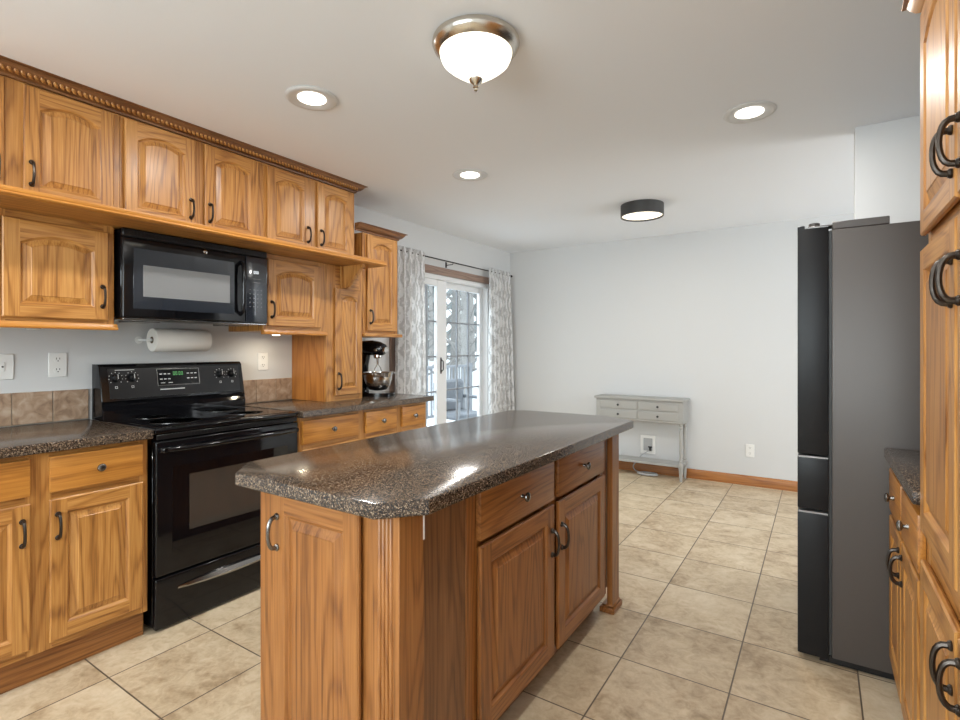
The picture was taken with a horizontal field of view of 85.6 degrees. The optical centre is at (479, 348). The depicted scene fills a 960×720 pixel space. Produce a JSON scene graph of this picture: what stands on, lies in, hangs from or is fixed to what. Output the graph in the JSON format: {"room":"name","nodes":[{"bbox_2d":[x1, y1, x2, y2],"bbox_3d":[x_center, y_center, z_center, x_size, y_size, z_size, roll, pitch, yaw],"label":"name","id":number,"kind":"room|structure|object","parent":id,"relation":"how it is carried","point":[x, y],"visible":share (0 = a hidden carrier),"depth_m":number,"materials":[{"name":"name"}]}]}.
{"room":"kitchen","nodes":[
{"label":"kitchen","id":0,"kind":"room"},
{"bbox_2d":[0,205,509,427],"bbox_3d":[-1.789,0.063,3.101,0.150,2.430,7.630,0,0,33],"label":"wall","id":1,"kind":"structure","parent":0,"point":[30,349],"depth_m":3.06,"materials":[{"name":"grey paint"}]},
{"bbox_2d":[0,354,13,379],"bbox_3d":[-2.176,0.083,2.362,0.011,0.118,0.082,0,0,33],"label":"wall plate","id":2,"kind":"object","parent":1,"relation":"attached to","point":[6,360],"visible":1,"depth_m":2.37,"materials":[{"name":"white plastic"}]},
{"bbox_2d":[0,389,88,426],"bbox_3d":[-2.244,0.281,2.259,0.011,0.152,0.913,0,0,33],"label":"backsplash","id":3,"kind":"structure","parent":1,"relation":"attached to","point":[24,408],"depth_m":2.48,"materials":[{"name":"beige tile"}]},
{"bbox_2d":[48,353,66,376],"bbox_3d":[-2.064,0.079,2.535,0.009,0.118,0.074,0,0,33],"label":"wall outlet","id":4,"kind":"object","parent":1,"relation":"attached to","point":[57,362],"visible":1,"depth_m":2.53,"materials":[{"name":"white plastic"}]},
{"bbox_2d":[54,357,61,361],"bbox_3d":[-2.062,0.053,2.534,0.002,0.029,0.034,0,0,33],"label":"socket","id":5,"kind":"object","parent":4,"relation":"attached to","point":[56,359],"depth_m":2.53,"materials":[{"name":"white plastic"}]},
{"bbox_2d":[54,367,61,372],"bbox_3d":[-2.062,0.105,2.534,0.002,0.029,0.034,0,0,33],"label":"socket","id":6,"kind":"object","parent":4,"relation":"attached to","point":[56,369],"depth_m":2.53,"materials":[{"name":"white plastic"}]},
{"bbox_2d":[0,208,117,329],"bbox_3d":[-2.056,-0.327,2.171,0.415,0.481,0.821,0,0,33],"label":"upper cabinet","id":7,"kind":"object","parent":1,"relation":"attached to","point":[56,273],"visible":1,"depth_m":2.22,"materials":[{"name":"brown wood"}]},
{"bbox_2d":[25,328,41,329],"bbox_3d":[-1.983,-0.095,2.302,0.068,0.023,0.068,0,0,33],"label":"puck light","id":8,"kind":"object","parent":7,"relation":"attached to","point":[25,328],"visible":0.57,"depth_m":2.29,"materials":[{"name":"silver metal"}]},
{"bbox_2d":[0,75,119,207],"bbox_3d":[-2.047,-0.853,2.185,0.415,0.494,0.814,0,0,33],"label":"upper cabinet","id":9,"kind":"object","parent":1,"relation":"attached to","point":[51,143],"visible":0.94,"depth_m":2.23,"materials":[{"name":"brown wood"}]},
{"bbox_2d":[135,328,211,351],"bbox_3d":[-1.708,-0.047,2.938,0.163,0.127,0.383,0,0,33],"label":"paper towel holder","id":10,"kind":"object","parent":1,"relation":"attached to","point":[158,339],"visible":1,"depth_m":2.87,"materials":[{"name":"white paper"}]},
{"bbox_2d":[0,55,366,193],"bbox_3d":[-1.634,-1.126,2.805,0.430,0.052,2.404,0,0,33],"label":"crown molding","id":11,"kind":"structure","parent":1,"relation":"attached to","point":[10,68],"depth_m":2.54,"materials":[{"name":"brown wood"}]},
{"bbox_2d":[120,115,262,236],"bbox_3d":[-1.618,-0.853,2.841,0.415,0.494,0.750,0,0,33],"label":"upper cabinet","id":12,"kind":"object","parent":1,"relation":"attached to","point":[164,173],"visible":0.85,"depth_m":2.68,"materials":[{"name":"brown wood"}]},
{"bbox_2d":[0,184,386,288],"bbox_3d":[-1.557,-0.509,2.747,0.620,0.188,2.392,0,0,33],"label":"wall shelf","id":13,"kind":"object","parent":1,"relation":"attached to","point":[11,197],"visible":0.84,"depth_m":2.45,"materials":[{"name":"brown wood"}]},
{"bbox_2d":[114,228,266,326],"bbox_3d":[-1.604,-0.348,2.822,0.458,0.431,0.754,0,0,33],"label":"microwave","id":14,"kind":"object","parent":13,"relation":"hanging from","point":[159,278],"visible":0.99,"depth_m":2.65,"materials":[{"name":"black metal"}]},
{"bbox_2d":[258,353,267,369],"bbox_3d":[-1.452,0.086,3.470,0.009,0.118,0.074,0,0,33],"label":"wall outlet","id":15,"kind":"object","parent":1,"relation":"attached to","point":[262,357],"visible":1,"depth_m":3.47,"materials":[{"name":"white plastic"}]},
{"bbox_2d":[243,378,291,403],"bbox_3d":[-1.446,0.281,3.477,0.011,0.152,0.431,0,0,33],"label":"backsplash","id":16,"kind":"structure","parent":1,"relation":"attached to","point":[260,390],"depth_m":3.49,"materials":[{"name":"beige tile"}]},
{"bbox_2d":[229,254,327,335],"bbox_3d":[-1.285,-0.327,3.350,0.415,0.481,0.467,0,0,33],"label":"upper cabinet","id":17,"kind":"object","parent":1,"relation":"attached to","point":[296,288],"visible":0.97,"depth_m":3.24,"materials":[{"name":"brown wood"}]},
{"bbox_2d":[263,163,353,254],"bbox_3d":[-1.215,-0.853,3.457,0.415,0.494,0.718,0,0,33],"label":"upper cabinet","id":18,"kind":"object","parent":1,"relation":"attached to","point":[298,209],"visible":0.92,"depth_m":3.30,"materials":[{"name":"brown wood"}]},
{"bbox_2d":[354,222,406,337],"bbox_3d":[-0.877,-0.490,3.970,0.419,0.806,0.503,0,0,33],"label":"upper cabinet","id":19,"kind":"object","parent":1,"relation":"attached to","point":[379,284],"visible":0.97,"depth_m":3.85,"materials":[{"name":"brown wood"}]},
{"bbox_2d":[389,338,394,392],"bbox_3d":[-0.307,0.278,5.212,0.018,2.000,1.725,0,0,33],"label":"trim","id":20,"kind":"structure","parent":1,"relation":"attached to","point":[391,340],"depth_m":4.50,"materials":[{"name":"brown wood"}]},
{"bbox_2d":[400,249,512,276],"bbox_3d":[-0.222,-0.837,5.267,0.098,0.059,2.085,0,0,33],"label":"curtain rod","id":21,"kind":"object","parent":1,"relation":"attached to","point":[446,265],"visible":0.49,"depth_m":5.17,"materials":[{"name":"grey metal"}]},
{"bbox_2d":[395,245,425,394],"bbox_3d":[-0.614,0.190,4.588,0.096,2.153,0.448,0,0,33],"label":"curtain","id":22,"kind":"object","parent":21,"relation":"hanging from","point":[410,350],"visible":0.58,"depth_m":4.56,"materials":[{"name":"fabric"}]},
{"bbox_2d":[488,268,513,413],"bbox_3d":[0.263,0.190,5.926,0.098,2.153,0.598,0,0,33],"label":"curtain","id":23,"kind":"object","parent":21,"relation":"hanging from","point":[500,343],"visible":0.7,"depth_m":5.83,"materials":[{"name":"fabric"}]},
{"bbox_2d":[425,273,488,426],"bbox_3d":[-0.360,0.278,5.249,0.148,2.000,1.550,0,0,33],"label":"door","id":24,"kind":"structure","parent":1,"relation":"in","point":[440,283],"depth_m":5.48,"materials":[{"name":"white wood"}]},
{"bbox_2d":[425,284,435,426],"bbox_3d":[-0.572,0.251,4.898,0.018,1.735,0.490,0,0,33],"label":"grille","id":25,"kind":"object","parent":24,"relation":"attached to","point":[434,285],"depth_m":5.10,"materials":[{"name":"grey paint"}]},
{"bbox_2d":[446,290,478,422],"bbox_3d":[-0.190,0.251,5.574,0.018,1.735,0.620,0,0,33],"label":"grille","id":26,"kind":"object","parent":24,"relation":"attached to","point":[468,291],"depth_m":5.65,"materials":[{"name":"grey paint"}]},
{"bbox_2d":[425,264,488,284],"bbox_3d":[-0.306,-0.759,5.211,0.020,0.075,1.725,0,0,33],"label":"trim","id":27,"kind":"structure","parent":1,"relation":"attached to","point":[432,269],"depth_m":5.28,"materials":[{"name":"brown wood"}]},
{"bbox_2d":[0,469,903,719],"bbox_3d":[0.771,1.308,1.425,6.270,0.060,7.930,0,0,33],"label":"floor","id":28,"kind":"structure","parent":0,"point":[705,625],"depth_m":2.17,"materials":[{"name":"tile"}]},
{"bbox_2d":[0,439,146,694],"bbox_3d":[-1.958,0.837,2.081,0.676,0.882,0.897,0,0,33],"label":"base cabinet","id":29,"kind":"object","parent":28,"relation":"on","point":[73,522],"visible":0.97,"depth_m":2.05,"materials":[{"name":"brown wood"}]},
{"bbox_2d":[0,419,152,458],"bbox_3d":[-1.964,0.376,2.075,0.656,0.038,0.922,0,0,33],"label":"countertop","id":30,"kind":"structure","parent":29,"relation":"on","point":[23,440],"depth_m":2.16,"materials":[{"name":"stone"}]},
{"bbox_2d":[92,361,298,630],"bbox_3d":[-1.483,0.679,2.784,0.686,1.198,0.772,0,0,33],"label":"range","id":31,"kind":"object","parent":28,"relation":"on","point":[204,529],"visible":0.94,"depth_m":2.59,"materials":[{"name":"black metal"}]},
{"bbox_2d":[103,407,297,434],"bbox_3d":[-1.484,0.372,2.789,0.582,0.025,0.764,0,0,33],"label":"cooktop","id":32,"kind":"object","parent":31,"relation":"in","point":[189,421],"depth_m":2.67,"materials":[{"name":"black glass"}]},
{"bbox_2d":[294,402,425,451],"bbox_3d":[-0.961,0.837,3.604,0.676,0.882,1.146,0,0,33],"label":"base cabinet","id":33,"kind":"object","parent":28,"relation":"on","point":[316,432],"visible":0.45,"depth_m":3.32,"materials":[{"name":"brown wood"}]},
{"bbox_2d":[245,393,433,417],"bbox_3d":[-0.956,0.376,3.625,0.665,0.038,1.191,0,0,33],"label":"countertop","id":34,"kind":"structure","parent":33,"relation":"on","point":[305,408],"depth_m":3.38,"materials":[{"name":"stone"}]},
{"bbox_2d":[292,264,361,401],"bbox_3d":[-1.066,-0.105,3.684,0.415,0.924,0.327,0,0,33],"label":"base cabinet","id":35,"kind":"object","parent":34,"relation":"on","point":[328,368],"visible":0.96,"depth_m":3.56,"materials":[{"name":"orange wood"}]},
{"bbox_2d":[362,340,394,396],"bbox_3d":[-0.817,0.146,3.959,0.372,0.420,0.256,0,0,33],"label":"stand mixer","id":36,"kind":"object","parent":34,"relation":"on","point":[373,382],"visible":0.91,"depth_m":3.88,"materials":[{"name":"black metal"}]},
{"bbox_2d":[362,371,394,390],"bbox_3d":[-0.793,0.246,3.943,0.275,0.140,0.256,0,0,33],"label":"bowl","id":37,"kind":"object","parent":36,"relation":"on","point":[371,380],"depth_m":3.86,"materials":[{"name":"silver metal"}]},
{"bbox_2d":[261,434,621,719],"bbox_3d":[0.019,0.837,2.044,0.597,0.882,1.671,0,0,33],"label":"kitchen island","id":38,"kind":"object","parent":28,"relation":"on","point":[451,612],"visible":0.87,"depth_m":1.47,"materials":[{"name":"brown wood"}]},
{"bbox_2d":[235,410,632,519],"bbox_3d":[0.013,0.376,2.107,0.735,0.038,1.810,0,0,33],"label":"island countertop","id":39,"kind":"structure","parent":38,"relation":"on","point":[428,470],"depth_m":1.64,"materials":[{"name":"stone"}]},
{"bbox_2d":[594,394,689,481],"bbox_3d":[1.628,0.883,5.254,0.896,0.790,0.264,0,0,33],"label":"console table","id":40,"kind":"object","parent":28,"relation":"on","point":[672,410],"visible":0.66,"depth_m":5.11,"materials":[{"name":"grey paint"}]},
{"bbox_2d":[619,455,685,467],"bbox_3d":[1.633,1.131,5.261,0.840,0.023,0.203,0,0,33],"label":"shelf","id":41,"kind":"object","parent":40,"relation":"attached to","point":[668,463],"depth_m":5.15,"materials":[{"name":"grey paint"}]},
{"bbox_2d":[633,450,657,475],"bbox_3d":[1.677,1.156,5.279,0.277,0.236,0.162,0,0,33],"label":"hose","id":42,"kind":"object","parent":28,"relation":"on","point":[638,472],"visible":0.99,"depth_m":5.27,"materials":[{"name":"grey"}]},
{"bbox_2d":[798,216,928,679],"bbox_3d":[1.890,0.376,2.245,0.856,1.788,0.797,0,0,33],"label":"refrigerator","id":43,"kind":"object","parent":28,"relation":"on","point":[859,279],"visible":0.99,"depth_m":2.05,"materials":[{"name":"grey metal"}]},
{"bbox_2d":[884,468,928,719],"bbox_3d":[1.610,0.847,1.510,0.671,0.862,0.710,0,0,33],"label":"base cabinet","id":44,"kind":"object","parent":28,"relation":"on","point":[908,545],"visible":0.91,"depth_m":1.60,"materials":[{"name":"brown wood"}]},
{"bbox_2d":[884,448,919,504],"bbox_3d":[1.621,0.397,1.506,0.649,0.038,0.720,0,0,33],"label":"countertop","id":45,"kind":"structure","parent":44,"relation":"on","point":[905,464],"depth_m":1.65,"materials":[{"name":"stone"}]},
{"bbox_2d":[901,0,959,719],"bbox_3d":[1.171,0.172,0.839,0.671,2.212,0.987,0,0,33],"label":"pantry cabinet","id":46,"kind":"object","parent":28,"relation":"on","point":[939,19],"visible":1,"depth_m":1.13,"materials":[{"name":"brown wood"}]},
{"bbox_2d":[0,0,920,252],"bbox_3d":[0.771,-1.202,1.425,6.270,0.100,7.930,0,0,33],"label":"ceiling","id":47,"kind":"structure","parent":0,"point":[600,106],"depth_m":2.32,"materials":[{"name":"white paint"}]},
{"bbox_2d":[285,85,337,110],"bbox_3d":[-0.772,-1.146,2.381,0.234,0.012,0.234,0,0,33],"label":"recessed light","id":48,"kind":"object","parent":47,"relation":"in","point":[307,97],"visible":1,"depth_m":2.37,"materials":[{"name":"white"}]},
{"bbox_2d":[452,169,487,180],"bbox_3d":[-0.067,-1.146,3.432,0.234,0.012,0.234,0,0,33],"label":"recessed light","id":49,"kind":"object","parent":47,"relation":"in","point":[463,174],"visible":1,"depth_m":3.42,"materials":[{"name":"grey"}]},
{"bbox_2d":[432,14,519,91],"bbox_3d":[-0.015,-1.054,1.934,0.326,0.196,0.326,0,0,33],"label":"dome light","id":50,"kind":"object","parent":47,"relation":"attached to","point":[476,49],"visible":1,"depth_m":1.85,"materials":[{"name":"white glass"}]},
{"bbox_2d":[621,199,663,221],"bbox_3d":[1.299,-1.104,4.157,0.332,0.094,0.332,0,0,33],"label":"drum light","id":51,"kind":"object","parent":47,"relation":"attached to","point":[642,210],"visible":1,"depth_m":4.05,"materials":[{"name":"grey metal"}]},
{"bbox_2d":[622,212,661,219],"bbox_3d":[1.299,-1.073,4.157,0.316,0.018,0.316,0,0,33],"label":"diffuser","id":52,"kind":"object","parent":51,"relation":"attached to","point":[625,215],"depth_m":4.15,"materials":[{"name":"white plastic"}]},
{"bbox_2d":[723,101,776,123],"bbox_3d":[1.311,-1.146,2.524,0.234,0.012,0.234,0,0,33],"label":"recessed light","id":53,"kind":"object","parent":47,"relation":"in","point":[754,111],"visible":1,"depth_m":2.51,"materials":[{"name":"grey metal"}]},
{"bbox_2d":[510,213,853,480],"bbox_3d":[2.902,0.063,4.680,6.270,2.430,0.150,0,0,33],"label":"wall","id":54,"kind":"structure","parent":0,"point":[709,318],"depth_m":5.19,"materials":[{"name":"grey paint"}]},
{"bbox_2d":[641,435,654,453],"bbox_3d":[1.727,0.988,5.341,0.150,0.190,0.029,0,0,33],"label":"outlet box","id":55,"kind":"object","parent":54,"relation":"attached to","point":[647,441],"visible":1,"depth_m":5.35,"materials":[{"name":"white plastic"}]},
{"bbox_2d":[619,461,797,491],"bbox_3d":[2.870,1.232,4.603,5.998,0.092,0.014,0,0,33],"label":"baseboard","id":56,"kind":"structure","parent":54,"relation":"attached to","point":[787,485],"depth_m":4.97,"materials":[{"name":"orange wood"}]},
{"bbox_2d":[746,444,753,456],"bbox_3d":[2.518,0.951,4.837,0.074,0.118,0.009,0,0,33],"label":"wall outlet","id":57,"kind":"object","parent":54,"relation":"attached to","point":[749,447],"visible":1,"depth_m":4.83,"materials":[{"name":"white plastic"}]},
{"bbox_2d":[854,115,919,223],"bbox_3d":[2.326,0.063,2.517,0.825,2.430,0.100,0,0,33],"label":"wall","id":58,"kind":"structure","parent":0,"point":[886,154],"depth_m":2.63,"materials":[{"name":"grey paint"}]},
{"label":"outside","id":59,"kind":"structure","parent":0,"visible":0},
{"bbox_3d":[-0.886,1.608,6.974,2.560,0.580,6.300,0,0,33],"label":"deck","id":60,"kind":"object","parent":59,"visible":0},
{"bbox_2d":[427,419,454,425],"bbox_3d":[-1.264,1.268,7.281,1.150,0.100,5.800,0,0,33],"label":"snow drift","id":61,"kind":"object","parent":60,"relation":"on","point":[447,420],"visible":0.02,"depth_m":8.61,"materials":[{"name":"white snow"}]},
{"bbox_2d":[427,363,472,418],"bbox_3d":[-1.852,0.798,7.606,0.110,1.040,6.100,0,0,33],"label":"deck railing","id":62,"kind":"object","parent":60,"relation":"on","point":[431,368],"visible":0.07,"depth_m":9.73,"materials":[{"name":"grey paint"}]},
{"bbox_2d":[433,379,476,420],"bbox_3d":[-0.266,0.868,6.896,0.600,0.900,0.560,0,0,-44],"label":"patio chair","id":63,"kind":"object","parent":60,"relation":"on","point":[450,383],"visible":0.43,"depth_m":7.01,"materials":[{"name":"grey fabric"}]},
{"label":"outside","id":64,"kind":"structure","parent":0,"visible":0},
{"bbox_2d":[427,353,476,422],"bbox_3d":[-15.383,1.214,32.776,50.000,1.450,62.000,0,0,33],"label":"snow","id":65,"kind":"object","parent":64,"point":[430,363],"depth_m":16.45,"materials":[{"name":"white snow"}]},
{"bbox_2d":[427,285,433,365],"bbox_3d":[-2.161,-2.463,19.245,1.491,8.883,1.525,0,0,11],"label":"bare tree","id":66,"kind":"object","parent":65,"relation":"on","point":[427,285],"visible":0.04,"depth_m":19.32,"materials":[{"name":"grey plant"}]},
{"bbox_2d":[428,285,446,360],"bbox_3d":[-2.377,-2.594,24.458,1.499,9.148,1.533,0,0,33],"label":"bare tree","id":67,"kind":"object","parent":65,"relation":"on","point":[431,306],"visible":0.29,"depth_m":24.35,"materials":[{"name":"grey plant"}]},
{"bbox_2d":[428,285,450,357],"bbox_3d":[-2.909,-3.756,30.933,2.973,11.473,3.172,0,0,33],"label":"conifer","id":68,"kind":"object","parent":65,"relation":"on","point":[428,285],"visible":0.03,"depth_m":30.52,"materials":[{"name":"grey plant"}]},
{"bbox_2d":[427,287,460,373],"bbox_3d":[-1.163,-2.417,14.520,1.572,8.793,1.437,0,0,-4],"label":"bare tree","id":69,"kind":"object","parent":65,"relation":"on","point":[448,319],"visible":0.07,"depth_m":14.72,"materials":[{"name":"grey plant"}]},
{"bbox_2d":[446,291,451,359],"bbox_3d":[-1.789,-2.399,26.919,1.485,8.762,1.372,0,0,33],"label":"bare tree","id":70,"kind":"object","parent":65,"relation":"on","point":[451,291],"visible":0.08,"depth_m":26.93,"materials":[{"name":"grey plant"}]},
{"bbox_2d":[427,290,476,393],"bbox_3d":[-0.385,-2.725,11.861,1.709,9.408,1.725,0,0,-11],"label":"bare tree","id":71,"kind":"object","parent":65,"relation":"on","point":[463,296],"visible":0.15,"depth_m":11.91,"materials":[{"name":"grey plant"}]},
{"bbox_2d":[427,290,476,378],"bbox_3d":[-0.889,-2.885,16.916,1.906,9.733,1.300,0,0,2],"label":"bare tree","id":72,"kind":"object","parent":65,"relation":"on","point":[453,319],"visible":0.12,"depth_m":16.84,"materials":[{"name":"grey plant"}]},
{"bbox_2d":[446,289,460,349],"bbox_3d":[-1.692,-4.073,37.986,3.005,12.110,2.975,0,0,33],"label":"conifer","id":73,"kind":"object","parent":65,"relation":"on","point":[449,290],"visible":0.03,"depth_m":37.49,"materials":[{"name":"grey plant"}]},
{"bbox_2d":[446,291,476,364],"bbox_3d":[-0.934,-1.680,21.926,1.565,7.319,1.834,0,0,33],"label":"bare tree","id":74,"kind":"object","parent":65,"relation":"on","point":[459,301],"visible":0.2,"depth_m":21.91,"materials":[{"name":"grey plant"}]},
{"bbox_2d":[458,293,476,368],"bbox_3d":[-0.485,-2.158,19.676,1.553,8.276,1.420,0,0,-31],"label":"bare tree","id":75,"kind":"object","parent":65,"relation":"on","point":[472,336],"visible":0.17,"depth_m":19.44,"materials":[{"name":"grey plant"}]},
{"bbox_2d":[474,293,475,356],"bbox_3d":[-0.060,-4.872,34.564,3.044,13.705,3.130,0,0,33],"label":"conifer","id":76,"kind":"object","parent":65,"relation":"on","point":[474,293],"visible":0.02,"depth_m":33.97,"materials":[{"name":"grey plant"}]},
{"bbox_2d":[474,294,476,357],"bbox_3d":[-0.091,-2.735,24.430,1.498,9.433,1.642,0,0,-3],"label":"bare tree","id":77,"kind":"object","parent":65,"relation":"on","point":[476,294],"visible":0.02,"depth_m":24.49,"materials":[{"name":"grey plant"}]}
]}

